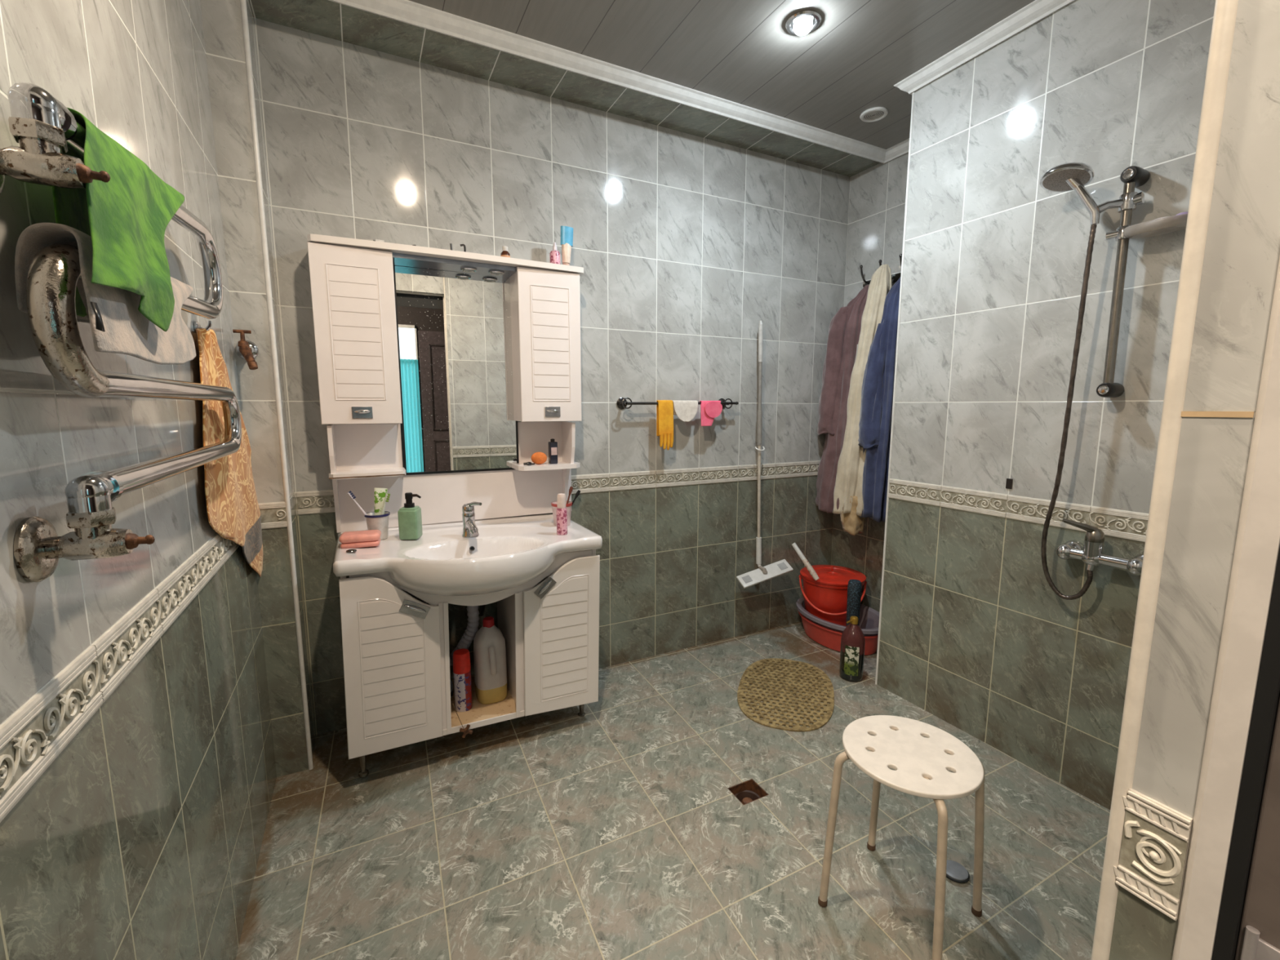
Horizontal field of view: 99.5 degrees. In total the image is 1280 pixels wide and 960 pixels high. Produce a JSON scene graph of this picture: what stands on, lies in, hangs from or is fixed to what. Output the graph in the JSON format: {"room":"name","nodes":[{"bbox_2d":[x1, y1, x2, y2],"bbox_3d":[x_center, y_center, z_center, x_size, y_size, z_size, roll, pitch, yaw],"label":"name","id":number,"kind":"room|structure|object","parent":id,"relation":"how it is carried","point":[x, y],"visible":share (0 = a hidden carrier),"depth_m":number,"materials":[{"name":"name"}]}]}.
{"room":"bathroom","nodes":[
{"label":"bathroom","id":0,"kind":"room"},
{"bbox_2d":[0,0,276,959],"bbox_3d":[-0.891,-0.151,0.883,0.100,2.605,2.235,-4,9,-27],"label":"wall","id":1,"kind":"structure","parent":0,"point":[142,839],"depth_m":0.85,"materials":[{"name":"tile"}]},
{"bbox_2d":[0,533,239,822],"bbox_3d":[-0.817,0.234,0.907,0.006,0.083,1.913,-4,9,-27],"label":"trim","id":2,"kind":"structure","parent":1,"relation":"attached to","point":[35,735],"depth_m":0.70,"materials":[{"name":"beige ceramic"}]},
{"bbox_2d":[0,82,241,582],"bbox_3d":[-0.811,-0.226,0.944,0.106,0.584,0.881,-4,9,-27],"label":"towel rail","id":3,"kind":"object","parent":1,"relation":"attached to","point":[43,128],"visible":0.99,"depth_m":0.60,"materials":[{"name":"silver metal"}]},
{"bbox_2d":[14,222,195,364],"bbox_3d":[-0.728,-0.247,0.775,0.085,0.166,0.567,-4,9,-29],"label":"hand towel","id":4,"kind":"object","parent":3,"relation":"hanging from","point":[117,326],"visible":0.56,"depth_m":0.62,"materials":[{"name":"white fabric"}]},
{"bbox_2d":[52,107,184,331],"bbox_3d":[-0.715,-0.351,0.771,0.088,0.289,0.570,-4,9,-27],"label":"towel","id":5,"kind":"object","parent":3,"relation":"hanging from","point":[126,217],"visible":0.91,"depth_m":0.68,"materials":[{"name":"green fabric"}]},
{"bbox_2d":[193,320,211,333],"bbox_3d":[-1.033,-0.362,1.285,0.032,0.030,0.028,-4,9,-27],"label":"towel hook","id":6,"kind":"object","parent":1,"relation":"attached to","point":[197,325],"visible":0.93,"depth_m":1.28,"materials":[{"name":"silver metal"}]},
{"bbox_2d":[195,328,262,577],"bbox_3d":[-1.153,-0.036,1.565,0.024,0.734,0.819,-4,9,-27],"label":"bath towel","id":7,"kind":"object","parent":6,"relation":"hanging from","point":[233,513],"visible":0.8,"depth_m":1.38,"materials":[{"name":"orange fabric"}]},
{"bbox_2d":[200,0,315,777],"bbox_3d":[-1.259,-0.254,1.821,0.102,2.555,0.220,-4,9,-27],"label":"wall","id":8,"kind":"structure","parent":0,"point":[221,19],"depth_m":1.72,"materials":[{"name":"tile"}]},
{"bbox_2d":[232,328,258,369],"bbox_3d":[-1.193,-0.392,1.641,0.059,0.119,0.129,-5,9,-31],"label":"tap","id":9,"kind":"object","parent":8,"relation":"attached to","point":[248,350],"visible":1,"depth_m":1.62,"materials":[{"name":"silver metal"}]},
{"bbox_2d":[257,502,287,528],"bbox_3d":[-1.210,0.117,1.769,0.098,0.083,0.006,-4,9,-27],"label":"trim","id":10,"kind":"structure","parent":8,"relation":"attached to","point":[273,515],"depth_m":1.77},
{"bbox_2d":[240,0,313,769],"bbox_3d":[-1.164,-0.231,1.749,0.015,2.530,0.015,-4,9,-27],"label":"trim","id":11,"kind":"structure","parent":8,"relation":"attached to","point":[242,2],"depth_m":1.73,"materials":[{"name":"white plastic"}]},
{"bbox_2d":[253,17,850,735],"bbox_3d":[-0.119,-0.381,2.573,3.026,2.605,0.100,-4,9,-27],"label":"wall","id":12,"kind":"structure","parent":0,"point":[683,242],"depth_m":2.50,"materials":[{"name":"tile"}]},
{"bbox_2d":[306,233,583,475],"bbox_3d":[-0.690,-0.432,2.106,0.969,0.825,0.186,-4,9,-27],"label":"upper cabinet","id":13,"kind":"object","parent":12,"relation":"attached to","point":[453,348],"visible":0.99,"depth_m":2.12,"materials":[{"name":"white paint"}]},
{"bbox_2d":[363,239,384,242],"bbox_3d":[-0.969,-0.836,1.902,0.131,0.028,0.028,-4,9,-27],"label":"tube","id":14,"kind":"object","parent":13,"relation":"on","point":[377,240],"visible":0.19,"depth_m":1.91,"materials":[{"name":"white plastic"}]},
{"bbox_2d":[392,264,519,475],"bbox_3d":[-0.728,-0.427,2.176,0.461,0.796,0.027,-4,9,-27],"label":"mirror","id":15,"kind":"object","parent":13,"relation":"attached to","point":[455,327],"depth_m":2.16,"materials":[{"name":"clear mirror"}]},
{"bbox_2d":[449,243,466,252],"bbox_3d":[-0.686,-0.866,2.044,0.058,0.051,0.008,-4,9,-27],"label":"wire hook","id":16,"kind":"object","parent":13,"relation":"on","point":[451,244],"visible":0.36,"depth_m":2.05,"materials":[{"name":"silver metal"}]},
{"bbox_2d":[460,266,477,272],"bbox_3d":[-0.654,-0.803,2.072,0.062,0.007,0.062,-4,9,-27],"label":"light","id":17,"kind":"object","parent":13,"relation":"on","point":[469,269],"depth_m":2.07,"materials":[{"name":"silver metal"}]},
{"bbox_2d":[488,270,504,275],"bbox_3d":[-0.561,-0.810,2.119,0.062,0.007,0.062,-4,9,-27],"label":"light","id":18,"kind":"object","parent":13,"relation":"on","point":[490,272],"depth_m":2.11,"materials":[{"name":"silver metal"}]},
{"bbox_2d":[500,245,510,257],"bbox_3d":[-0.527,-0.882,2.123,0.037,0.062,0.037,-4,9,-27],"label":"medicine bottle","id":19,"kind":"object","parent":13,"relation":"on","point":[504,253],"visible":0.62,"depth_m":2.11,"materials":[{"name":"white plastic"}]},
{"bbox_2d":[549,242,559,264],"bbox_3d":[-0.346,-0.914,2.207,0.042,0.102,0.042,-4,9,-27],"label":"bottle","id":20,"kind":"object","parent":13,"relation":"on","point":[554,255],"visible":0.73,"depth_m":2.19,"materials":[{"name":"pink plastic"}]},
{"bbox_2d":[560,226,573,265],"bbox_3d":[-0.301,-0.952,2.233,0.034,0.171,0.053,7,10,41],"label":"tube","id":21,"kind":"object","parent":13,"relation":"on","point":[566,233],"visible":0.92,"depth_m":2.22,"materials":[{"name":"beige plastic"}]},
{"bbox_2d":[294,460,820,515],"bbox_3d":[-0.049,0.004,2.601,2.724,0.083,0.006,-4,9,-27],"label":"trim","id":22,"kind":"structure","parent":12,"relation":"attached to","point":[319,501],"depth_m":2.68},
{"bbox_2d":[328,0,886,163],"bbox_3d":[0.018,-1.567,2.143,2.826,0.044,0.056,-4,9,-27],"label":"trim","id":23,"kind":"structure","parent":12,"relation":"attached to","point":[407,11],"depth_m":2.05,"materials":[{"name":"white plastic"}]},
{"bbox_2d":[616,397,738,408],"bbox_3d":[0.199,-0.373,2.643,0.659,0.054,0.065,-4,9,-27],"label":"towel bar","id":24,"kind":"object","parent":12,"relation":"attached to","point":[622,403],"visible":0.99,"depth_m":2.53,"materials":[{"name":"black metal"}]},
{"bbox_2d":[656,400,673,449],"bbox_3d":[0.120,-0.261,2.583,0.081,0.238,0.042,-4,9,-27],"label":"glove","id":25,"kind":"object","parent":24,"relation":"hanging from","point":[664,408],"visible":1,"depth_m":2.57,"materials":[{"name":"rubber"}]},
{"bbox_2d":[672,400,697,422],"bbox_3d":[0.218,-0.334,2.627,0.140,0.102,0.035,-4,9,-28],"label":"washcloth","id":26,"kind":"object","parent":24,"relation":"hanging from","point":[686,411],"visible":1,"depth_m":2.62,"materials":[{"name":"white fabric"}]},
{"bbox_2d":[699,400,722,426],"bbox_3d":[0.348,-0.331,2.692,0.125,0.126,0.039,-4,9,-27],"label":"cloth","id":27,"kind":"object","parent":24,"relation":"hanging from","point":[709,410],"visible":1,"depth_m":2.67,"materials":[{"name":"pink fabric"}]},
{"bbox_2d":[736,320,793,588],"bbox_3d":[0.676,-0.126,2.867,0.312,1.394,0.095,-3,8,-19],"label":"mop","id":28,"kind":"object","parent":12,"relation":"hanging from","point":[771,571],"visible":1,"depth_m":2.91,"materials":[{"name":"white plastic"}]},
{"bbox_2d":[755,537,761,566],"bbox_3d":[0.650,0.397,2.962,0.034,0.171,0.033,-4,9,-27],"label":"socket","id":29,"kind":"object","parent":28,"relation":"attached to","point":[758,540],"depth_m":2.95,"materials":[{"name":"white plastic"}]},
{"bbox_2d":[248,0,1035,177],"bbox_3d":[0.433,-1.513,1.331,3.026,0.125,2.320,-4,9,-27],"label":"ceiling","id":30,"kind":"structure","parent":0,"point":[744,52],"depth_m":1.96,"materials":[{"name":"grey plastic"}]},
{"bbox_2d":[785,9,821,35],"bbox_3d":[0.549,-1.530,1.826,0.116,0.048,0.116,-4,9,-27],"label":"recessed light","id":31,"kind":"object","parent":30,"relation":"in","point":[803,22],"visible":1,"depth_m":1.81,"materials":[{"name":"white glass"}]},
{"bbox_2d":[859,106,888,122],"bbox_3d":[1.034,-1.618,2.397,0.116,0.016,0.116,-4,9,-27],"label":"ceiling vent","id":32,"kind":"object","parent":30,"relation":"in","point":[875,113],"visible":1,"depth_m":2.39,"materials":[{"name":"white plastic"}]},
{"bbox_2d":[865,111,882,119],"bbox_3d":[1.034,-1.614,2.398,0.070,0.002,0.070,-4,9,-27],"label":"grille","id":33,"kind":"object","parent":32,"relation":"attached to","point":[869,114],"depth_m":2.40,"materials":[{"name":"white plastic"}]},
{"bbox_2d":[235,621,1110,959],"bbox_3d":[0.645,1.264,0.449,4.600,0.080,5.100,-4,9,-27],"label":"floor","id":34,"kind":"structure","parent":0,"point":[617,830],"depth_m":1.60,"materials":[{"name":"tile"}]},
{"bbox_2d":[338,549,599,777],"bbox_3d":[-0.646,0.625,2.117,0.883,0.735,0.438,-3,8,-27],"label":"vanity cabinet","id":35,"kind":"object","parent":34,"relation":"on","point":[396,660],"depth_m":1.89,"materials":[{"name":"white paint"}]},
{"bbox_2d":[444,658,453,697],"bbox_3d":[-0.772,0.771,2.144,0.060,0.178,0.078,-4,9,-27],"label":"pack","id":36,"kind":"object","parent":35,"relation":"on","point":[451,681],"visible":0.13,"depth_m":2.14},
{"bbox_2d":[453,648,472,711],"bbox_3d":[-0.670,0.755,2.047,0.063,0.228,0.063,-4,9,-27],"label":"aerosol can","id":37,"kind":"object","parent":35,"relation":"on","point":[461,657],"visible":1,"depth_m":2.02,"materials":[{"name":"red metal"}]},
{"bbox_2d":[333,514,602,596],"bbox_3d":[-0.615,0.293,2.025,0.908,0.199,0.570,-4,9,-27],"label":"washbasin","id":38,"kind":"object","parent":35,"relation":"in","point":[509,553],"visible":0.88,"depth_m":1.87,"materials":[{"name":"ceramic"}]},
{"bbox_2d":[346,549,356,552],"bbox_3d":[-0.953,0.233,1.790,0.032,0.010,0.029,-4,9,-27],"label":"ring","id":39,"kind":"object","parent":38,"relation":"on","point":[348,550],"visible":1,"depth_m":1.78,"materials":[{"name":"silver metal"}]},
{"bbox_2d":[338,529,381,548],"bbox_3d":[-0.966,0.204,1.876,0.126,0.047,0.082,-3,8,-21],"label":"soap dish","id":40,"kind":"object","parent":38,"relation":"on","point":[369,538],"visible":1,"depth_m":1.85,"materials":[{"name":"pink plastic"}]},
{"bbox_2d":[340,537,381,548],"bbox_3d":[-0.966,0.217,1.878,0.120,0.020,0.076,-3,8,-21],"label":"tray","id":41,"kind":"object","parent":40,"relation":"on","point":[355,542],"depth_m":1.84,"materials":[{"name":"pink plastic"}]},
{"bbox_2d":[364,511,390,539],"bbox_3d":[-0.958,0.168,1.982,0.084,0.093,0.084,-4,9,-27],"label":"tumbler","id":42,"kind":"object","parent":38,"relation":"on","point":[380,522],"visible":0.74,"depth_m":1.95,"materials":[{"name":"white plastic"}]},
{"bbox_2d":[346,490,367,515],"bbox_3d":[-0.988,0.121,1.949,0.107,0.175,0.010,-6,10,-38],"label":"toothbrush","id":43,"kind":"object","parent":42,"relation":"in","point":[351,495],"visible":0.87,"depth_m":1.92,"materials":[{"name":"white plastic"}]},
{"bbox_2d":[373,488,387,515],"bbox_3d":[-0.948,0.114,1.984,0.054,0.177,0.030,-4,9,-27],"label":"toothpaste tube","id":44,"kind":"object","parent":42,"relation":"in","point":[379,493],"visible":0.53,"depth_m":1.97,"materials":[{"name":"white plastic"}]},
{"bbox_2d":[380,493,390,515],"bbox_3d":[-0.935,0.126,1.972,0.058,0.156,0.010,-2,8,-18],"label":"toothbrush","id":45,"kind":"object","parent":42,"relation":"in","point":[387,497],"visible":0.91,"depth_m":1.97,"materials":[{"name":"plastic"}]},
{"bbox_2d":[397,492,422,539],"bbox_3d":[-0.838,0.130,1.991,0.079,0.169,0.066,-1,8,-5],"label":"soap dispenser","id":46,"kind":"object","parent":38,"relation":"on","point":[410,519],"visible":1,"depth_m":1.97,"materials":[{"name":"green plastic"}]},
{"bbox_2d":[326,421,580,533],"bbox_3d":[-0.700,-0.023,2.168,0.941,0.405,0.167,-4,9,-27],"label":"shelf unit","id":47,"kind":"object","parent":38,"relation":"on","point":[364,458],"visible":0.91,"depth_m":2.19,"materials":[{"name":"white paint"}]},
{"bbox_2d":[328,466,405,479],"bbox_3d":[-1.003,-0.025,2.002,0.251,0.017,0.148,-4,9,-27],"label":"shelf","id":48,"kind":"object","parent":47,"relation":"attached to","point":[339,473],"depth_m":1.98,"materials":[{"name":"white paint"}]},
{"bbox_2d":[523,462,534,465],"bbox_3d":[-0.458,-0.067,2.245,0.050,0.018,0.019,-5,9,-31],"label":"hair clip","id":49,"kind":"object","parent":47,"relation":"on","point":[526,463],"visible":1,"depth_m":2.24,"materials":[{"name":"black plastic"}]},
{"bbox_2d":[531,452,546,464],"bbox_3d":[-0.424,-0.092,2.279,0.068,0.052,0.048,-4,9,-27],"label":"sponge","id":50,"kind":"object","parent":47,"relation":"on","point":[539,458],"visible":1,"depth_m":2.26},
{"bbox_2d":[511,461,580,471],"bbox_3d":[-0.396,-0.061,2.309,0.268,0.018,0.150,-4,9,-27],"label":"shelf","id":51,"kind":"object","parent":47,"relation":"attached to","point":[566,465],"depth_m":2.26,"materials":[{"name":"white paint"}]},
{"bbox_2d":[547,438,557,463],"bbox_3d":[-0.370,-0.122,2.304,0.033,0.106,0.033,-4,9,-27],"label":"perfume bottle","id":52,"kind":"object","parent":47,"relation":"on","point":[553,445],"visible":1,"depth_m":2.29,"materials":[{"name":"black glass"}]},
{"bbox_2d":[449,605,479,666],"bbox_3d":[-0.710,0.545,2.151,0.178,0.438,0.058,4,9,30],"label":"hose","id":53,"kind":"object","parent":38,"relation":"attached to","point":[464,642],"visible":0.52,"depth_m":2.12,"materials":[{"name":"grey plastic"}]},
{"bbox_2d":[462,501,481,537],"bbox_3d":[-0.619,0.150,2.013,0.058,0.136,0.147,-6,10,-36],"label":"faucet","id":54,"kind":"object","parent":38,"relation":"on","point":[470,529],"visible":1,"depth_m":2.02,"materials":[{"name":"silver metal"}]},
{"bbox_2d":[479,604,485,616],"bbox_3d":[-0.640,0.441,2.201,0.026,0.244,0.059,-5,9,-34],"label":"pipe","id":55,"kind":"object","parent":38,"relation":"attached to","point":[482,610],"visible":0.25,"depth_m":2.21,"materials":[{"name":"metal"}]},
{"bbox_2d":[555,493,567,535],"bbox_3d":[-0.305,0.132,2.111,0.042,0.160,0.042,-4,9,-27],"label":"spray bottle","id":56,"kind":"object","parent":38,"relation":"on","point":[562,510],"visible":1,"depth_m":2.10,"materials":[{"name":"pink plastic"}]},
{"bbox_2d":[551,501,572,526],"bbox_3d":[-0.326,0.143,2.265,0.087,0.098,0.087,-4,9,-27],"label":"mug","id":57,"kind":"object","parent":38,"relation":"on","point":[554,504],"visible":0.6,"depth_m":2.24,"materials":[{"name":"white ceramic"}]},
{"bbox_2d":[566,486,573,503],"bbox_3d":[-0.305,0.103,2.271,0.054,0.153,0.016,-4,9,-27],"label":"toothbrush","id":58,"kind":"object","parent":57,"relation":"in","point":[571,489],"visible":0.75,"depth_m":2.27,"materials":[{"name":"plastic"}]},
{"bbox_2d":[571,489,580,506],"bbox_3d":[-0.289,0.111,2.271,0.082,0.140,0.015,-1,8,-8],"label":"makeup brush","id":59,"kind":"object","parent":57,"relation":"in","point":[578,492],"visible":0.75,"depth_m":2.26,"materials":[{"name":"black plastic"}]},
{"bbox_2d":[445,675,515,727],"bbox_3d":[-0.653,0.865,2.147,0.262,0.016,0.366,-3,8,-27],"label":"shelf","id":60,"kind":"object","parent":35,"relation":"attached to","point":[479,715],"depth_m":2.03,"materials":[{"name":"beige wood"}]},
{"bbox_2d":[473,616,506,704],"bbox_3d":[-0.582,0.698,2.114,0.117,0.322,0.152,-4,9,-27],"label":"plastic jug","id":61,"kind":"object","parent":35,"relation":"on","point":[489,642],"visible":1,"depth_m":2.08,"materials":[{"name":"plastic"}]},
{"bbox_2d":[728,778,768,804],"bbox_3d":[0.360,1.079,1.813,0.105,0.079,0.091,-4,9,-27],"label":"floor drain","id":62,"kind":"object","parent":34,"relation":"in","point":[747,792],"visible":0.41,"depth_m":1.84,"materials":[{"name":"brown metal"}]},
{"bbox_2d":[737,657,834,731],"bbox_3d":[0.656,0.948,2.442,0.412,0.007,0.618,3,8,18],"label":"bath mat","id":63,"kind":"object","parent":34,"relation":"on","point":[792,688],"visible":1,"depth_m":2.40,"materials":[{"name":"beige fabric"}]},
{"bbox_2d":[798,611,878,655],"bbox_3d":[1.095,0.817,2.977,0.368,0.120,0.516,-4,9,-27],"label":"tub","id":64,"kind":"object","parent":34,"relation":"on","point":[829,638],"visible":0.43,"depth_m":2.85,"materials":[{"name":"red plastic"}]},
{"bbox_2d":[795,596,879,635],"bbox_3d":[1.096,0.784,2.973,0.392,0.136,0.540,-4,9,-27],"label":"tub","id":65,"kind":"object","parent":64,"relation":"in","point":[868,624],"visible":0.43,"depth_m":2.94,"materials":[{"name":"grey plastic"}]},
{"bbox_2d":[798,564,866,626],"bbox_3d":[1.067,0.668,3.025,0.349,0.331,0.349,-4,9,-27],"label":"bucket","id":66,"kind":"object","parent":65,"relation":"in","point":[825,597],"visible":0.81,"depth_m":2.92,"materials":[{"name":"red plastic"}]},
{"bbox_2d":[791,542,819,580],"bbox_3d":[0.882,0.436,2.896,0.162,0.185,0.032,7,10,40],"label":"handle","id":67,"kind":"object","parent":66,"relation":"on","point":[807,565],"visible":1,"depth_m":2.88,"materials":[{"name":"white plastic"}]},
{"bbox_2d":[846,579,862,626],"bbox_3d":[1.068,0.677,2.717,0.066,0.353,0.066,-4,9,-27],"label":"scrub brush","id":68,"kind":"object","parent":65,"relation":"in","point":[854,588],"visible":0.68,"depth_m":2.68,"materials":[{"name":"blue plastic"}]},
{"bbox_2d":[839,616,865,681],"bbox_3d":[0.999,0.787,2.549,0.109,0.300,0.106,-4,9,-27],"label":"detergent bottle","id":69,"kind":"object","parent":34,"relation":"on","point":[852,639],"visible":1,"depth_m":2.51,"materials":[{"name":"brown plastic"}]},
{"bbox_2d":[817,715,984,959],"bbox_3d":[0.656,0.877,1.347,0.312,0.446,0.306,-7,10,-41],"label":"round stool","id":70,"kind":"object","parent":34,"relation":"on","point":[922,765],"visible":1,"depth_m":1.31,"materials":[{"name":"beige paint"}]},
{"bbox_2d":[946,860,969,884],"bbox_3d":[0.862,1.074,1.485,0.071,0.018,0.071,-4,9,-27],"label":"drain cover","id":71,"kind":"object","parent":34,"relation":"on","point":[956,873],"visible":0.8,"depth_m":1.47,"materials":[{"name":"grey metal"}]},
{"bbox_2d":[831,152,908,612],"bbox_3d":[1.370,-0.420,2.871,0.100,2.605,0.718,-4,9,-27],"label":"wall","id":72,"kind":"structure","parent":0,"point":[877,193],"depth_m":2.95,"materials":[{"name":"tile"}]},
{"bbox_2d":[859,253,902,287],"bbox_3d":[1.282,-1.067,2.764,0.073,0.125,0.370,-4,9,-27],"label":"coat rack","id":73,"kind":"object","parent":72,"relation":"attached to","point":[895,277],"visible":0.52,"depth_m":2.79,"materials":[{"name":"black metal"}]},
{"bbox_2d":[815,284,869,514],"bbox_3d":[1.131,-0.426,2.985,0.215,1.225,0.302,-4,9,-27],"label":"bathrobe","id":74,"kind":"object","parent":73,"relation":"hanging from","point":[844,329],"visible":0.69,"depth_m":2.95,"materials":[{"name":"fabric"}]},
{"bbox_2d":[831,264,892,535],"bbox_3d":[1.154,-0.406,2.877,0.180,1.395,0.254,-4,9,-27],"label":"bathrobe","id":75,"kind":"object","parent":73,"relation":"hanging from","point":[849,476],"visible":0.77,"depth_m":2.84,"materials":[{"name":"beige fabric"}]},
{"bbox_2d":[857,277,900,522],"bbox_3d":[1.236,-0.398,2.748,0.216,1.215,0.194,5,9,32],"label":"bathrobe","id":76,"kind":"object","parent":73,"relation":"hanging from","point":[877,385],"visible":0.68,"depth_m":2.71,"materials":[{"name":"blue fabric"}]},
{"bbox_2d":[884,137,909,163],"bbox_3d":[1.352,-1.624,2.572,0.056,0.044,0.498,-4,9,-27],"label":"trim","id":77,"kind":"structure","parent":72,"relation":"attached to","point":[900,148],"depth_m":2.70,"materials":[{"name":"white plastic"}]},
{"bbox_2d":[876,0,1215,809],"bbox_3d":[1.700,-0.267,1.748,0.544,2.605,1.602,-4,9,-27],"label":"wall","id":78,"kind":"structure","parent":0,"point":[975,635],"depth_m":1.85,"materials":[{"name":"tile"}]},
{"bbox_2d":[875,91,915,684],"bbox_3d":[1.093,-0.305,2.338,0.010,2.520,0.010,-4,9,-27],"label":"trim","id":79,"kind":"structure","parent":78,"relation":"attached to","point":[913,92],"depth_m":2.31,"materials":[{"name":"white plastic"}]},
{"bbox_2d":[893,0,1075,93],"bbox_3d":[1.379,-1.485,1.553,0.056,0.044,1.471,-4,9,-27],"label":"trim","id":80,"kind":"structure","parent":78,"relation":"attached to","point":[1036,11],"depth_m":1.89,"materials":[{"name":"white plastic"}]},
{"bbox_2d":[1005,478,1013,488],"bbox_3d":[1.317,0.013,1.934,0.004,0.036,0.020,-4,9,-27],"label":"clip","id":81,"kind":"object","parent":78,"relation":"attached to","point":[1009,482],"visible":1,"depth_m":1.93,"materials":[{"name":"black plastic"}]},
{"bbox_2d":[888,478,1148,542],"bbox_3d":[1.413,0.120,1.757,0.006,0.083,1.412,-4,9,-27],"label":"trim","id":82,"kind":"structure","parent":78,"relation":"attached to","point":[1113,522],"depth_m":1.90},
{"bbox_2d":[1055,518,1143,575],"bbox_3d":[1.401,0.204,1.653,0.128,0.161,0.247,-4,9,-27],"label":"shower mixer","id":83,"kind":"object","parent":78,"relation":"attached to","point":[1091,553],"visible":0.85,"depth_m":1.66,"materials":[{"name":"silver metal"}]},
{"bbox_2d":[1040,224,1097,599],"bbox_3d":[1.351,-0.181,1.665,0.051,1.143,0.142,-4,9,-27],"label":"shower hose","id":84,"kind":"object","parent":83,"relation":"attached to","point":[1093,228],"visible":1,"depth_m":1.69,"materials":[{"name":"metal"}]},
{"bbox_2d":[1055,540,1083,559],"bbox_3d":[1.381,0.230,1.749,0.082,0.064,0.064,-4,9,-27],"label":"knob","id":85,"kind":"object","parent":83,"relation":"on","point":[1071,549],"depth_m":1.73,"materials":[{"name":"silver metal"}]},
{"bbox_2d":[1126,553,1143,575],"bbox_3d":[1.464,0.252,1.588,0.082,0.064,0.064,-4,9,-27],"label":"knob","id":86,"kind":"object","parent":83,"relation":"on","point":[1134,566],"depth_m":1.57,"materials":[{"name":"silver metal"}]},
{"bbox_2d":[1096,165,1187,397],"bbox_3d":[1.417,-0.563,1.542,0.108,0.648,0.214,-4,9,-27],"label":"shower rail","id":87,"kind":"object","parent":78,"relation":"attached to","point":[1132,176],"visible":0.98,"depth_m":1.56,"materials":[{"name":"metal"}]},
{"bbox_2d":[1040,162,1100,225],"bbox_3d":[1.272,-0.844,1.622,0.127,0.181,0.133,-1,8,-9],"label":"shower","id":88,"kind":"object","parent":87,"relation":"attached to","point":[1069,176],"visible":1,"depth_m":1.59,"materials":[{"name":"silver metal"}]},
{"bbox_2d":[1123,213,1187,239],"bbox_3d":[1.425,-0.695,1.492,0.084,0.026,0.150,-4,9,-27],"label":"soap tray","id":89,"kind":"object","parent":87,"relation":"on","point":[1164,225],"depth_m":1.48,"materials":[{"name":"clear plastic"}]},
{"bbox_2d":[1175,211,1187,215],"bbox_3d":[1.442,-0.701,1.441,0.028,0.020,0.035,-4,9,-27],"label":"soap bar","id":90,"kind":"object","parent":87,"relation":"on","point":[1184,212],"visible":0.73,"depth_m":1.43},
{"bbox_2d":[1108,0,1279,959],"bbox_3d":[0.688,-0.076,0.528,2.382,2.555,0.045,-4,9,-27],"label":"wall","id":91,"kind":"structure","parent":0,"point":[1242,253],"depth_m":0.39,"materials":[{"name":"tile"}]},
{"bbox_2d":[1113,788,1192,920],"bbox_3d":[0.411,0.300,0.437,0.010,0.087,0.041,-4,9,-27],"label":"trim","id":92,"kind":"structure","parent":91,"relation":"attached to","point":[1156,836],"depth_m":0.43,"materials":[{"name":"beige ceramic"}]},
{"bbox_2d":[1090,0,1238,959],"bbox_3d":[0.404,-0.048,0.411,0.012,2.530,0.012,-4,9,-27],"label":"trim","id":93,"kind":"structure","parent":91,"relation":"attached to","point":[1225,11],"depth_m":0.41,"materials":[{"name":"white plastic"}]},
{"bbox_2d":[1181,411,1253,417],"bbox_3d":[0.414,-0.047,0.390,0.003,0.004,0.038,-4,9,-27],"label":"trim","id":94,"kind":"structure","parent":91,"relation":"attached to","point":[1187,414],"depth_m":0.39,"materials":[{"name":"wood"}]},
{"bbox_3d":[0.301,-0.058,0.226,3.346,2.600,0.139,-4,9,-27],"label":"wall","id":95,"kind":"structure","parent":0,"visible":0},
{"bbox_2d":[1172,256,1279,959],"bbox_3d":[0.068,0.190,0.210,0.832,2.112,0.020,-4,9,-27],"label":"trim","id":96,"kind":"structure","parent":95,"relation":"attached to","point":[1257,545],"depth_m":0.39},
{"bbox_2d":[1212,547,1279,959],"bbox_3d":[0.083,0.203,0.202,0.825,2.090,0.009,-4,9,-27],"label":"trim","id":97,"kind":"structure","parent":95,"relation":"attached to","point":[1267,696],"depth_m":0.39,"materials":[{"name":"black rubber"}]},
{"bbox_2d":[1235,697,1279,959],"bbox_3d":[0.487,0.184,0.340,0.048,2.090,0.112,-4,9,-27],"label":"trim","id":98,"kind":"structure","parent":95,"relation":"attached to","point":[1261,909],"depth_m":0.38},
{"bbox_2d":[1240,925,1279,959],"bbox_3d":[0.807,0.206,0.480,0.754,1.990,0.153,-4,9,-27],"label":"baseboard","id":99,"kind":"structure","parent":95,"relation":"in","point":[1254,948],"depth_m":0.39,"materials":[{"name":"beige plastic"}]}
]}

